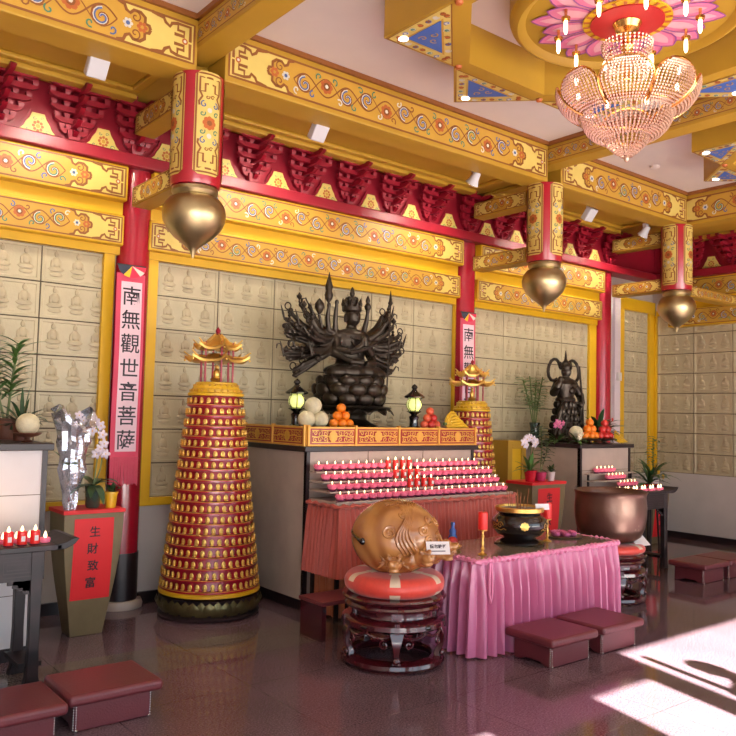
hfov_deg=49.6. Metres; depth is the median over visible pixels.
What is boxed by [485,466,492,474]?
candle
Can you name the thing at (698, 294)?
tie beam
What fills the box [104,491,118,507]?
pot
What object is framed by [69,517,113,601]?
poster
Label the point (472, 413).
tower
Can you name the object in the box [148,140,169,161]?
plaque
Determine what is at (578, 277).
lintel
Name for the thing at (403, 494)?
candle
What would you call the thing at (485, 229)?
plaque
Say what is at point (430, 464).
candle
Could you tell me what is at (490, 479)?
candle
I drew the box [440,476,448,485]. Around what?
candle
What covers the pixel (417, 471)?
candle
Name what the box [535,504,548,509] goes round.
card
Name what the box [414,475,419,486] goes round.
candle
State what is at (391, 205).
bracket set
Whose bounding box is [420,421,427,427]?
apple
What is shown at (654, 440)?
potted plant
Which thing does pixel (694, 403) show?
wall
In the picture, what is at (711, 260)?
plaque
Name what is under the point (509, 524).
bowl
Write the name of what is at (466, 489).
candle
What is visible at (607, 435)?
apple
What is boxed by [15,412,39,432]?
melon
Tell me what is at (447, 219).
plaque
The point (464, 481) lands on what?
candle
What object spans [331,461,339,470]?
candle
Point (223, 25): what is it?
ceiling beam
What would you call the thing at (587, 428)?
orange
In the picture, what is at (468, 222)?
bracket set
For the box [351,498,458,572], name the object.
fish
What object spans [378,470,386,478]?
candle
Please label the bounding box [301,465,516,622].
rack
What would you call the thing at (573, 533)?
candle
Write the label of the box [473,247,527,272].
tie beam
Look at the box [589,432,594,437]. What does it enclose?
orange
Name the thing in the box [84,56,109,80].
lamp
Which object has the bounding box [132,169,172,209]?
tie beam
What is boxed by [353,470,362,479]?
candle
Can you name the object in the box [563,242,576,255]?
plaque
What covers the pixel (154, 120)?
tie beam
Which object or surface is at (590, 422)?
orange
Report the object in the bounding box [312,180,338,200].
plaque
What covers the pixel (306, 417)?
melon
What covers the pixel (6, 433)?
bamboo plant
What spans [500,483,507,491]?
candle
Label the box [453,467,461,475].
candle
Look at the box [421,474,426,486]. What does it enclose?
candle
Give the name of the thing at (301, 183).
bracket set
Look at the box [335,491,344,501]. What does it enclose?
candle
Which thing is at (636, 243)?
tie beam
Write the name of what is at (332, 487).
candle
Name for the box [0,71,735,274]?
roof brackets
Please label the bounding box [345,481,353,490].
candle
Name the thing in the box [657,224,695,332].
post
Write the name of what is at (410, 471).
candle
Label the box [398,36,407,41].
recessed light
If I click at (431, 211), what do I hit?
bracket set
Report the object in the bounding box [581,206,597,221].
lamp
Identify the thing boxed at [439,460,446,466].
candle
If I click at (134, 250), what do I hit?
column
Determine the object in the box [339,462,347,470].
candle
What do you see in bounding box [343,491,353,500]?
candle
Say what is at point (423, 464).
candle
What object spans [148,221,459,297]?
lintel
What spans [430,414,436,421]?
apple
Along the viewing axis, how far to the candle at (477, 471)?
8.07 m
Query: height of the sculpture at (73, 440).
0.804 m
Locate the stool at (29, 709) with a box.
[0,681,67,735]
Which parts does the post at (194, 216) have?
painted panel, lotus bulb, painted panel, painted panel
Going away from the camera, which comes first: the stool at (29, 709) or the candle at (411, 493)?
the stool at (29, 709)
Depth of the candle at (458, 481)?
7.76 m
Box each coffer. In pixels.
[384,0,735,117]
[692,121,735,181]
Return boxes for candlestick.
[478,510,487,555]
[543,501,551,541]
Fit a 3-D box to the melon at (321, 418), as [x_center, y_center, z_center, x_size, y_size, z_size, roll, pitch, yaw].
[-0.442,0.469,7.309,0.160,0.163,0.160,4,-4,-39]
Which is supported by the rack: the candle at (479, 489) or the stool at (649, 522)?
the candle at (479, 489)
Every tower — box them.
[154,327,261,622]
[449,359,495,486]
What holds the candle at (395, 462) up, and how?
on the rack
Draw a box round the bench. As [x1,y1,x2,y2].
[299,588,359,641]
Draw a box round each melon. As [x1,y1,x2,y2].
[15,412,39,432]
[298,410,314,425]
[305,397,321,413]
[313,410,328,426]
[569,425,582,437]
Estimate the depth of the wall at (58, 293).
7.84 m
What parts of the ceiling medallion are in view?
bulb, bulb, bulb, bulb, bulb, bulb, bulb, bulb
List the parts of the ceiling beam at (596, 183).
cornice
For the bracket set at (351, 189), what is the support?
on the red beam at (7, 132)
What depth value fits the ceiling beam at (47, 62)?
7.65 m
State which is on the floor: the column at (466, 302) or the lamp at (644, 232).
the column at (466, 302)
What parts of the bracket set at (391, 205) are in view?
cross arm, cross arm, cross arm, projecting arm, projecting arm, cross arm, cross arm, projecting arm, projecting arm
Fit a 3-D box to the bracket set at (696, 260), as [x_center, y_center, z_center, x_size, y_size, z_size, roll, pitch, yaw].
[4.736,-1.685,11.831,0.470,0.471,0.530,4,-4,-39]
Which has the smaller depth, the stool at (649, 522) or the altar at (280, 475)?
the altar at (280, 475)
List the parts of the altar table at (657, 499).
leg, leg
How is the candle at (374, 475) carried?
on the rack
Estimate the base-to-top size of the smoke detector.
0.035 m
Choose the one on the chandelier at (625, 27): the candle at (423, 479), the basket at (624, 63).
the basket at (624, 63)
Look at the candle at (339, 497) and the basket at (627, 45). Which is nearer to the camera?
the basket at (627, 45)
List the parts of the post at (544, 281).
painted panel, painted panel, lotus bulb, painted panel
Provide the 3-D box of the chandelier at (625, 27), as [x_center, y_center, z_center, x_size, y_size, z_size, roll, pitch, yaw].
[1.794,-1.914,5.520,0.965,0.990,0.966,2,-3,-4]
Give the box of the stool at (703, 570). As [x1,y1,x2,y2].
[668,555,729,583]
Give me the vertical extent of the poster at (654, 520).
0.620 m
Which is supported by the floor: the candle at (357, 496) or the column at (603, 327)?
the column at (603, 327)
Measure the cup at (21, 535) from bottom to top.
0.086 m
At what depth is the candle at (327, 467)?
7.03 m
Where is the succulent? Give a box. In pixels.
[103,482,120,507]
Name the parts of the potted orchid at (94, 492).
pot, stem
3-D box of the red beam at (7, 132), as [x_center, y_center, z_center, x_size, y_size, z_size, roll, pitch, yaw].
[1.611,-1.874,4.800,14.300,0.110,8.550,4,-4,-39]
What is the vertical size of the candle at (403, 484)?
0.088 m
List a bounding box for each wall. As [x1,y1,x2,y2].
[0,180,715,603]
[653,293,735,538]
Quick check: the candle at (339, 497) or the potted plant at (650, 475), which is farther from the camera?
the potted plant at (650, 475)
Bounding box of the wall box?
[616,372,621,380]
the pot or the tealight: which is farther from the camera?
the pot
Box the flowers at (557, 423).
[548,419,567,443]
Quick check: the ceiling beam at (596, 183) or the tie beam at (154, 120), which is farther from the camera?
the ceiling beam at (596, 183)
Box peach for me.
[448,536,457,542]
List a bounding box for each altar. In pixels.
[0,440,54,663]
[247,442,477,610]
[526,440,633,532]
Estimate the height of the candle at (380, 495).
0.088 m
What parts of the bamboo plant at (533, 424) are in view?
stem, pot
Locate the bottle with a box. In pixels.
[448,522,456,537]
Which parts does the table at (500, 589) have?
looped cord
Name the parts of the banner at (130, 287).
hanging rod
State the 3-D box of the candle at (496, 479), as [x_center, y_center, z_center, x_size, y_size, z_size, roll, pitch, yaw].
[1.297,1.128,8.122,0.091,0.088,0.091,-1,-4,33]
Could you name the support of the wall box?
attached to the wall at (58, 293)
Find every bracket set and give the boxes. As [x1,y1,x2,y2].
[0,61,40,123]
[48,81,111,140]
[115,97,156,155]
[223,128,230,139]
[236,132,284,181]
[288,147,333,193]
[336,160,378,204]
[380,172,419,213]
[420,183,457,222]
[459,191,493,231]
[493,211,524,239]
[522,214,526,241]
[563,219,581,248]
[575,226,606,257]
[603,233,633,264]
[693,235,703,269]
[706,230,735,264]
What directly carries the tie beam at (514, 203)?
attached to the post at (544, 281)
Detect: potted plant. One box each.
[528,426,555,480]
[546,464,555,480]
[632,461,669,487]
[634,436,680,484]
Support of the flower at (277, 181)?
on the plaque at (276, 178)
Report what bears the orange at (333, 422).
on the dais
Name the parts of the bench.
panel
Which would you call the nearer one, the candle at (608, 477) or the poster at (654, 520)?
the candle at (608, 477)
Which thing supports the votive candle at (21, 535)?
on the altar table at (21, 567)
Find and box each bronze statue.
[276,272,406,426]
[544,351,586,442]
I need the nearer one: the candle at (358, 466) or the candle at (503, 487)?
the candle at (358, 466)
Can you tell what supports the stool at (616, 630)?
on the floor
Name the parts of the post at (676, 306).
painted panel, lotus bulb, painted panel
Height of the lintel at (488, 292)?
0.270 m
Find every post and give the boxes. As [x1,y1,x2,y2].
[162,70,225,257]
[522,182,566,311]
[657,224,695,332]
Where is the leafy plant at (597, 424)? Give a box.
[582,409,623,442]
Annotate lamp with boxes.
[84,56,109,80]
[307,123,329,142]
[466,171,480,186]
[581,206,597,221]
[637,223,650,238]
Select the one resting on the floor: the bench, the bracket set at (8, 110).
the bench
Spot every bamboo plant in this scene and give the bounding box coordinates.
[0,335,37,439]
[514,376,549,438]
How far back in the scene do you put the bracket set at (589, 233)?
11.11 m
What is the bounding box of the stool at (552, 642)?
[505,617,597,668]
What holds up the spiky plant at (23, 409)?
on the altar at (23, 465)
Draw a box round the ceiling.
[162,0,735,191]
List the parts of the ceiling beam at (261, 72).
cornice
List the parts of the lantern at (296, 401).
lantern stem, glowing globe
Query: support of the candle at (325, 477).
on the rack
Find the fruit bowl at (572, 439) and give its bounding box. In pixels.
[568,438,583,443]
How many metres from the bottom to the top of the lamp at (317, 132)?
0.196 m
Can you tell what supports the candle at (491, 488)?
on the rack
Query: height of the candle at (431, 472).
0.088 m
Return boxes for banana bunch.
[443,411,468,427]
[614,430,627,442]
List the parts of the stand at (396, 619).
leg, leg, leg, leg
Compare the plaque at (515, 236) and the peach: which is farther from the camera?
the plaque at (515, 236)
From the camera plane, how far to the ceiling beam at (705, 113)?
7.77 m
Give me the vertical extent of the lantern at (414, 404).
0.451 m
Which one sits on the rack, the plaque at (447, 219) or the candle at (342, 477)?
the candle at (342, 477)
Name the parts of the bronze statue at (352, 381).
crown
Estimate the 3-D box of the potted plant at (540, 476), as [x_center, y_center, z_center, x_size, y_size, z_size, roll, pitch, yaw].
[1.998,0.968,9.066,0.350,0.626,0.331,4,-4,-39]
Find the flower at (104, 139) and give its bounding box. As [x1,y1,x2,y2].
[92,132,114,148]
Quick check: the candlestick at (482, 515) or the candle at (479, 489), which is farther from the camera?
the candle at (479, 489)
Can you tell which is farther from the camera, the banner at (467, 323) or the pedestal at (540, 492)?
the banner at (467, 323)
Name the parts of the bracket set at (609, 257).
cross arm, cross arm, projecting arm, cross arm, projecting arm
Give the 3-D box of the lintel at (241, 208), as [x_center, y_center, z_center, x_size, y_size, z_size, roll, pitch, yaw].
[-0.443,-1.501,8.489,3.975,0.310,0.208,4,-4,-39]
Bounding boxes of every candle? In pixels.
[2,527,13,546]
[15,526,27,545]
[29,525,40,544]
[314,462,323,470]
[321,472,330,481]
[323,462,331,470]
[327,481,336,491]
[330,471,339,480]
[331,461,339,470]
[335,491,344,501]
[336,482,345,490]
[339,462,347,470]
[339,471,347,480]
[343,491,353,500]
[345,470,355,479]
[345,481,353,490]
[347,461,355,469]
[352,480,360,489]
[352,491,361,500]
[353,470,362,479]
[354,461,362,469]
[359,490,369,499]
[361,481,369,489]
[362,460,370,469]
[362,470,370,479]
[368,490,377,499]
[369,480,377,489]
[370,460,377,469]
[370,470,378,479]
[375,489,385,498]
[376,480,384,488]
[377,460,385,468]
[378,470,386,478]
[384,470,393,478]
[384,479,392,488]
[384,489,392,498]
[385,457,390,468]
[392,457,398,468]
[392,479,399,487]
[392,489,400,497]
[393,467,398,478]
[399,478,406,487]
[399,488,407,497]
[400,457,405,468]
[400,466,406,477]
[406,456,411,467]
[407,466,413,477]
[407,488,415,497]
[408,475,412,487]
[412,460,420,467]
[413,487,421,496]
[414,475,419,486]
[415,465,419,477]
[420,459,427,467]
[420,468,428,476]
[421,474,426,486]
[421,487,429,496]
[427,459,434,467]
[427,469,435,476]
[428,475,433,486]
[428,487,436,495]
[433,459,440,467]
[433,469,442,476]
[434,477,441,485]
[435,487,443,495]
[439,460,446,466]
[440,468,448,476]
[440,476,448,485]
[441,486,449,494]
[446,458,453,466]
[448,468,454,475]
[448,477,455,484]
[448,486,456,494]
[452,459,459,466]
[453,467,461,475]
[454,476,461,484]
[456,485,463,493]
[459,458,466,466]
[459,468,467,475]
[459,476,467,484]
[461,486,470,493]
[465,458,471,466]
[466,467,474,474]
[467,475,474,483]
[469,485,476,493]
[471,458,477,465]
[473,466,480,474]
[473,476,481,483]
[475,484,482,492]
[478,511,487,529]
[479,466,486,474]
[480,475,487,483]
[480,484,488,492]
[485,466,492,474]
[485,475,493,482]
[487,484,494,491]
[492,475,499,482]
[493,484,500,491]
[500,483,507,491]
[543,503,551,518]
[553,531,559,535]
[562,531,570,536]
[569,531,577,535]
[593,467,600,473]
[605,473,611,479]
[617,480,623,486]
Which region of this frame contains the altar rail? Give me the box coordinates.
[243,422,476,445]
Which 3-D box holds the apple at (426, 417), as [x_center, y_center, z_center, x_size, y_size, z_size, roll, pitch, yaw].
[0.603,0.512,8.150,0.086,0.083,0.086,2,-3,-18]
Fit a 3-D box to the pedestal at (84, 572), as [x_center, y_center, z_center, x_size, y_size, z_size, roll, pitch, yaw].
[-2.214,1.575,6.221,0.480,0.965,0.360,4,-4,-39]
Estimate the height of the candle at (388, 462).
0.115 m
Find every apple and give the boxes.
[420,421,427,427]
[423,414,430,421]
[426,407,433,414]
[428,421,434,427]
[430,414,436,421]
[599,426,605,432]
[601,420,608,426]
[604,432,609,437]
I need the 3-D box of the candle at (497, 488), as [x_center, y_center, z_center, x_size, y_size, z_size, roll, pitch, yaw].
[1.293,1.199,7.994,0.091,0.088,0.091,3,-4,-23]
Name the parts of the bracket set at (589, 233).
cross arm, cross arm, projecting arm, projecting arm, cross arm, projecting arm, projecting arm, cross arm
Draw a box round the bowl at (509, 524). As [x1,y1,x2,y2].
[491,511,547,537]
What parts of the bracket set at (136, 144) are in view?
cross arm, cross arm, cross arm, cross arm, cross arm, projecting arm, projecting arm, projecting arm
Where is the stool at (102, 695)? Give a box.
[44,660,162,732]
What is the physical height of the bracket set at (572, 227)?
0.471 m
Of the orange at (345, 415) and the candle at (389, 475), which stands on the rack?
the candle at (389, 475)
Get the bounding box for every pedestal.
[49,504,125,636]
[506,479,565,529]
[639,487,668,543]
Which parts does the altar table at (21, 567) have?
leg, leg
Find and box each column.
[106,169,150,611]
[454,242,475,411]
[596,272,611,442]
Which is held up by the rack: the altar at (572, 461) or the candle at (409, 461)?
the candle at (409, 461)
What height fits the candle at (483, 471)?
0.088 m
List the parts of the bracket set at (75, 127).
cross arm, cross arm, projecting arm, projecting arm, cross arm, projecting arm, cross arm, projecting arm, cross arm, projecting arm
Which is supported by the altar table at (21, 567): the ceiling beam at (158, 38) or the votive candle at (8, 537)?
the votive candle at (8, 537)
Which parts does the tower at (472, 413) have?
pavilion post, pavilion post, pavilion post, pavilion post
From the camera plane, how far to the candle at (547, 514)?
6.75 m
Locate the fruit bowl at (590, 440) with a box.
[583,438,601,443]
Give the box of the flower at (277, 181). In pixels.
[270,176,286,188]
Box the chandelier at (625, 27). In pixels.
[555,17,702,161]
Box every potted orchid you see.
[70,416,120,507]
[514,433,546,481]
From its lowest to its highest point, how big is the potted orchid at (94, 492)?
0.724 m
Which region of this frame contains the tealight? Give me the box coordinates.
[40,531,50,542]
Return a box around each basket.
[601,31,653,74]
[604,57,649,85]
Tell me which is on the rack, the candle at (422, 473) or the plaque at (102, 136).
the candle at (422, 473)
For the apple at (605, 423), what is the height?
0.093 m
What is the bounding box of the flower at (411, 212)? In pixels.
[405,207,417,217]
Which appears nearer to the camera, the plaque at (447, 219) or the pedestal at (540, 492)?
the pedestal at (540, 492)
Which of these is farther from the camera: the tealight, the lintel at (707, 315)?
the lintel at (707, 315)
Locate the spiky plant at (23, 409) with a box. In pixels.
[0,384,57,440]
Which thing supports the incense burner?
on the table at (500, 589)
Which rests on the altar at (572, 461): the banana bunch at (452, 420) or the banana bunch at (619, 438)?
the banana bunch at (619, 438)
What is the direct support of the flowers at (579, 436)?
on the altar at (572, 461)
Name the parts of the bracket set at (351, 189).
cross arm, cross arm, cross arm, projecting arm, projecting arm, cross arm, projecting arm, cross arm, projecting arm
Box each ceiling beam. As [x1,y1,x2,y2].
[0,0,199,80]
[196,0,304,67]
[208,35,549,186]
[548,97,735,171]
[548,159,688,227]
[686,182,735,228]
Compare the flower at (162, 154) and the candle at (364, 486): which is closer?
the candle at (364, 486)
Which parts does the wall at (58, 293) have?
yellow frame, yellow frame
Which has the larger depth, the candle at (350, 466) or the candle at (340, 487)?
the candle at (350, 466)
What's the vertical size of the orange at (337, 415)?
0.087 m
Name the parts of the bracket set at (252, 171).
cross arm, cross arm, projecting arm, cross arm, projecting arm, projecting arm, cross arm, projecting arm, cross arm, projecting arm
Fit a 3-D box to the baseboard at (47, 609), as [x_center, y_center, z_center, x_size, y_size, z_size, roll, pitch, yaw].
[-1.150,2.130,7.896,14.300,0.100,0.030,4,-4,-39]
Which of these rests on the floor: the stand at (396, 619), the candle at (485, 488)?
the stand at (396, 619)
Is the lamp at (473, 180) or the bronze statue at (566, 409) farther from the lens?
the bronze statue at (566, 409)
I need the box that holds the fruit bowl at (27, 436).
[13,432,41,441]
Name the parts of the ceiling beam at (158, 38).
cornice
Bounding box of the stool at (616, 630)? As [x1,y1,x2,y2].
[556,607,643,653]
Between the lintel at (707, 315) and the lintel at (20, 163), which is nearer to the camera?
the lintel at (20, 163)
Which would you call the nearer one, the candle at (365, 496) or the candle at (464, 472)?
the candle at (365, 496)
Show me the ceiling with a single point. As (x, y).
(349, 34)
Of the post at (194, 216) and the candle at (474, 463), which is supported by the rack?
the candle at (474, 463)
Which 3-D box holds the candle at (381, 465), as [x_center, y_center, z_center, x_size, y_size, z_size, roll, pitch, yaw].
[0.124,0.904,7.455,0.091,0.088,0.091,0,-3,16]
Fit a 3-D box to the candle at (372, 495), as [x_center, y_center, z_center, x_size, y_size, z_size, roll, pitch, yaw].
[0.042,1.110,6.983,0.091,0.088,0.091,0,-4,22]
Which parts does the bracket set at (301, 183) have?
cross arm, cross arm, projecting arm, cross arm, projecting arm, projecting arm, cross arm, projecting arm, cross arm, projecting arm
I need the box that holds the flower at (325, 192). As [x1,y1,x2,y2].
[319,187,334,199]
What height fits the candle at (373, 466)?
0.088 m
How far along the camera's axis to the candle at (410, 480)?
7.37 m
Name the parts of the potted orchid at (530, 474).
pot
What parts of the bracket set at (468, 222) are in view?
cross arm, cross arm, cross arm, cross arm, projecting arm, projecting arm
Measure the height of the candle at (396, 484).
0.088 m
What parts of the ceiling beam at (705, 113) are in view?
cornice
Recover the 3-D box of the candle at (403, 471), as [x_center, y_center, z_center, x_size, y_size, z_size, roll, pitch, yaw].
[0.335,0.978,7.488,0.062,0.115,0.060,4,-4,-39]
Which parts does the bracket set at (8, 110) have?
projecting arm, projecting arm, projecting arm, projecting arm, projecting arm, cross arm, cross arm, cross arm, cross arm, cross arm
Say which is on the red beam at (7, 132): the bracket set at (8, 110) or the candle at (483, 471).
the bracket set at (8, 110)
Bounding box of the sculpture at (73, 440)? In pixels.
[50,404,95,509]
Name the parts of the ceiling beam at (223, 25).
cornice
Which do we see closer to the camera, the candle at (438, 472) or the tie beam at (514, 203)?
the candle at (438, 472)
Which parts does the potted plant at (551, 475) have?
pot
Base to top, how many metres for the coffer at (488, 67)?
0.346 m
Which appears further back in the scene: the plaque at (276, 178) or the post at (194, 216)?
the plaque at (276, 178)
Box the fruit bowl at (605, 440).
[600,438,615,443]
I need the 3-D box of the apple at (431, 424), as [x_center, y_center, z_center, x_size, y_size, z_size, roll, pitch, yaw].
[0.646,0.584,8.160,0.086,0.083,0.086,2,-3,-12]
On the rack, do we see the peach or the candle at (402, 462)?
the candle at (402, 462)
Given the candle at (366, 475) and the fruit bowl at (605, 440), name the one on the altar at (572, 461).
the fruit bowl at (605, 440)
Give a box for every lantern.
[285,379,308,425]
[404,384,424,427]
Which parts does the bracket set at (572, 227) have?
projecting arm, projecting arm, projecting arm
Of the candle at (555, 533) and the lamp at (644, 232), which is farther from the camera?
the lamp at (644, 232)
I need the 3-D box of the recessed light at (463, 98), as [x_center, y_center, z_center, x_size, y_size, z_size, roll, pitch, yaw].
[0.827,-2.287,6.760,0.072,0.010,0.070,4,-4,-39]
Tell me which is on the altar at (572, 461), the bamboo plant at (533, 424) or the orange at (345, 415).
the bamboo plant at (533, 424)
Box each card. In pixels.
[426,541,449,554]
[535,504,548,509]
[634,535,649,545]
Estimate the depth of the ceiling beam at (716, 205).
10.27 m
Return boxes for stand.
[341,587,445,673]
[619,552,647,604]
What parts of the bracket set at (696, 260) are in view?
cross arm, cross arm, cross arm, cross arm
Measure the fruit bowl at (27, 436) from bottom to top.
0.066 m
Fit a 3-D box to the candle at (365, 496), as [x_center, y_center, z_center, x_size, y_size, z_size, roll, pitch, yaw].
[-0.031,1.105,6.931,0.091,0.088,0.091,1,-3,0]
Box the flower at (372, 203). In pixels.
[364,198,377,208]
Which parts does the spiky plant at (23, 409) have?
pot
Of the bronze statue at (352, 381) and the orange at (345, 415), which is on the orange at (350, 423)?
the orange at (345, 415)
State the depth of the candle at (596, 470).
9.55 m
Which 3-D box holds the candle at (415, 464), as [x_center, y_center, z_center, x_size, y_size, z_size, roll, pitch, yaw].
[0.474,0.928,7.733,0.091,0.088,0.091,0,-4,26]
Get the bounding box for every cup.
[3,531,13,545]
[17,530,26,544]
[30,530,39,543]
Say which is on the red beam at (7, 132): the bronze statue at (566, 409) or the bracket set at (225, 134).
the bracket set at (225, 134)
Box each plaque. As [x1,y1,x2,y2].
[16,108,57,135]
[83,125,121,150]
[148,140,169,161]
[222,156,239,177]
[262,168,290,189]
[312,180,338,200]
[358,191,381,210]
[400,202,420,219]
[438,211,457,228]
[477,221,495,236]
[507,228,524,243]
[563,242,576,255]
[587,248,600,261]
[700,254,722,268]
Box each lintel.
[0,139,128,202]
[0,194,123,246]
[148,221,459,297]
[151,173,463,266]
[475,279,601,319]
[476,244,604,292]
[668,305,735,327]
[693,273,735,295]
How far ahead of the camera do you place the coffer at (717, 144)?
7.97 m
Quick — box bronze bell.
[574,486,648,543]
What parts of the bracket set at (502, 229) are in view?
cross arm, cross arm, projecting arm, projecting arm, projecting arm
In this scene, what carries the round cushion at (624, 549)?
on the stand at (630, 566)
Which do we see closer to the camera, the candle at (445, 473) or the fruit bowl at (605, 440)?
the candle at (445, 473)
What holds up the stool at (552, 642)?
on the floor
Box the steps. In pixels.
[585,472,643,487]
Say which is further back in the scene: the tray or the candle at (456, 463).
the candle at (456, 463)
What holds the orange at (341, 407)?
on the orange at (337, 415)
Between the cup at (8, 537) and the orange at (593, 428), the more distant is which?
the orange at (593, 428)
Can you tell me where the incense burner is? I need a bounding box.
[491,488,548,546]
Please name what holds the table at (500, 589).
on the floor
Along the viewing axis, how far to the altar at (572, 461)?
9.67 m
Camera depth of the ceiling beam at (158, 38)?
5.74 m
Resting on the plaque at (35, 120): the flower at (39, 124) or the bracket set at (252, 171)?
the flower at (39, 124)
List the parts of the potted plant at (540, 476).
pot, stem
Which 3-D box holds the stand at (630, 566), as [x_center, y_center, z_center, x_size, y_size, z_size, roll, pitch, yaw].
[2.376,2.024,7.812,0.687,0.448,0.699,4,-4,-34]
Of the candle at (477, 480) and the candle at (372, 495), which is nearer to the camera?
the candle at (372, 495)
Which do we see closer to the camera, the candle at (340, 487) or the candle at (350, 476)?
the candle at (340, 487)
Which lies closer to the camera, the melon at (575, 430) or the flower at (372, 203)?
the flower at (372, 203)
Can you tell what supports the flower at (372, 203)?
on the plaque at (369, 200)
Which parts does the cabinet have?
door panel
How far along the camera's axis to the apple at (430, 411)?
8.15 m
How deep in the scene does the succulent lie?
6.25 m
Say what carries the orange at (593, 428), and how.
on the orange
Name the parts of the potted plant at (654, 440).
stem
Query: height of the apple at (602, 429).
0.093 m
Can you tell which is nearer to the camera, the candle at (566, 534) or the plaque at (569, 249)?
the candle at (566, 534)
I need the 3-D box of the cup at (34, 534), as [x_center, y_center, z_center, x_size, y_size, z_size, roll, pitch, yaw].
[-2.116,1.074,5.061,0.059,0.086,0.059,4,-4,-39]
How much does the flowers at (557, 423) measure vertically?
0.310 m
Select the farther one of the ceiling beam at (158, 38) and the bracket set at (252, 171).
the bracket set at (252, 171)
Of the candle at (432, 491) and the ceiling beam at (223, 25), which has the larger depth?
the candle at (432, 491)
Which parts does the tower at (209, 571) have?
pavilion post, pavilion post, pavilion post, pavilion post, pavilion post, pavilion post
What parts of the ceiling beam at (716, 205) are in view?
cornice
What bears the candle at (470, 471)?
on the rack
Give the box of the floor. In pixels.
[0,536,735,735]
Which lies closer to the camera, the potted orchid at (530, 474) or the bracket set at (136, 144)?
the bracket set at (136, 144)
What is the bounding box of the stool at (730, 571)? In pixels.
[695,551,735,578]
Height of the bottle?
0.180 m
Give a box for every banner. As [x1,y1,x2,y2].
[109,263,145,485]
[459,311,475,400]
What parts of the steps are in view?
leg frame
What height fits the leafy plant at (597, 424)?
0.534 m
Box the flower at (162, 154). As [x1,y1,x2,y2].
[157,149,169,160]
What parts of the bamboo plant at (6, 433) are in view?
pot, stem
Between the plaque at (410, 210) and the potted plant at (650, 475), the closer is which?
the plaque at (410, 210)
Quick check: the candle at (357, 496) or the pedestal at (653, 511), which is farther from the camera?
the pedestal at (653, 511)
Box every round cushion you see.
[344,564,444,599]
[618,542,645,555]
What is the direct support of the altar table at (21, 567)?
on the floor
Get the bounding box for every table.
[0,529,78,683]
[406,529,620,658]
[632,484,677,568]
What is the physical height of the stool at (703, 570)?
0.212 m
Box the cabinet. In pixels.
[492,440,525,489]
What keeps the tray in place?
on the table at (500, 589)
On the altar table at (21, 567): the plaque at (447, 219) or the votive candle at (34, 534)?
the votive candle at (34, 534)
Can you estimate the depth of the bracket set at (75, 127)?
6.71 m
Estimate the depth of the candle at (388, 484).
7.20 m
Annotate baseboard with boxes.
[40,589,157,616]
[667,530,735,545]
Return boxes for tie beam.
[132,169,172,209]
[135,90,172,138]
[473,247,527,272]
[474,190,526,220]
[612,232,660,253]
[612,279,661,297]
[690,286,735,306]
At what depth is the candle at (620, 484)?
9.63 m
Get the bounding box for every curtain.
[301,497,516,579]
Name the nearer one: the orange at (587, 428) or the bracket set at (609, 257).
the orange at (587, 428)
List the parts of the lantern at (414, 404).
lantern stem, glowing globe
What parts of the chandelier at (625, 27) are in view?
lamp shade, brass stem, lamp shade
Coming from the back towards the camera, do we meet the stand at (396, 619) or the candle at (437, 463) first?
the candle at (437, 463)
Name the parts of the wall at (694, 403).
yellow frame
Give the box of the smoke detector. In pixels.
[650,165,659,169]
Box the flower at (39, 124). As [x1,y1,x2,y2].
[26,117,50,133]
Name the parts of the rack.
leg frame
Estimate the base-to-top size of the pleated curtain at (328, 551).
0.585 m
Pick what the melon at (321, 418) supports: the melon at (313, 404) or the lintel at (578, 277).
the melon at (313, 404)
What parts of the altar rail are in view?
rail frame, rail frame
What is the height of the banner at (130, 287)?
1.938 m
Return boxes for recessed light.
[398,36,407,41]
[461,96,469,100]
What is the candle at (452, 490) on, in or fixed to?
on the rack
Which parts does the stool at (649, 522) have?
leg, leg, leg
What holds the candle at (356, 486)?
on the rack
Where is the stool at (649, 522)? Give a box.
[647,510,659,549]
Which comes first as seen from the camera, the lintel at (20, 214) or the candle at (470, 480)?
the lintel at (20, 214)
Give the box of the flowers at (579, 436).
[566,430,588,444]
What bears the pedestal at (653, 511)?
on the floor
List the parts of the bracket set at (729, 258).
cross arm, cross arm, projecting arm, cross arm, projecting arm, cross arm, projecting arm, projecting arm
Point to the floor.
(256, 674)
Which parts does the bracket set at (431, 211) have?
cross arm, cross arm, cross arm, projecting arm, projecting arm, cross arm, projecting arm, cross arm, projecting arm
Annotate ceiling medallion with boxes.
[510,0,735,69]
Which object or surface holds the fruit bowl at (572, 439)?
on the altar at (572, 461)
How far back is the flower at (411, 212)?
9.20 m
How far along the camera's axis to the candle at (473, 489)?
7.74 m
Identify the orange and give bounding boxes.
[329,419,337,426]
[332,411,341,419]
[337,403,345,412]
[338,419,346,426]
[341,411,349,419]
[346,419,353,426]
[583,425,590,432]
[586,418,593,425]
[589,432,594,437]
[590,425,596,431]
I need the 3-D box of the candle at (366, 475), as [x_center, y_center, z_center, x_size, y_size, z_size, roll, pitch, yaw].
[-0.015,0.967,7.209,0.091,0.088,0.091,3,-4,-29]
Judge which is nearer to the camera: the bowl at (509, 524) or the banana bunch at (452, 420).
the bowl at (509, 524)
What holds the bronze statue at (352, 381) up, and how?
on the dais
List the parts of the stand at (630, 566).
leg, leg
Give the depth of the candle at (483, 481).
7.98 m
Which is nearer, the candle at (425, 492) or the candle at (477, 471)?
the candle at (425, 492)
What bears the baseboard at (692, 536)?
attached to the wall at (694, 403)
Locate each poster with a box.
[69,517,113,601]
[538,488,559,529]
[652,509,659,536]
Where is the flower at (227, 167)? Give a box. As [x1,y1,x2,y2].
[222,162,232,176]
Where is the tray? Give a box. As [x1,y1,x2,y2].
[548,533,582,538]

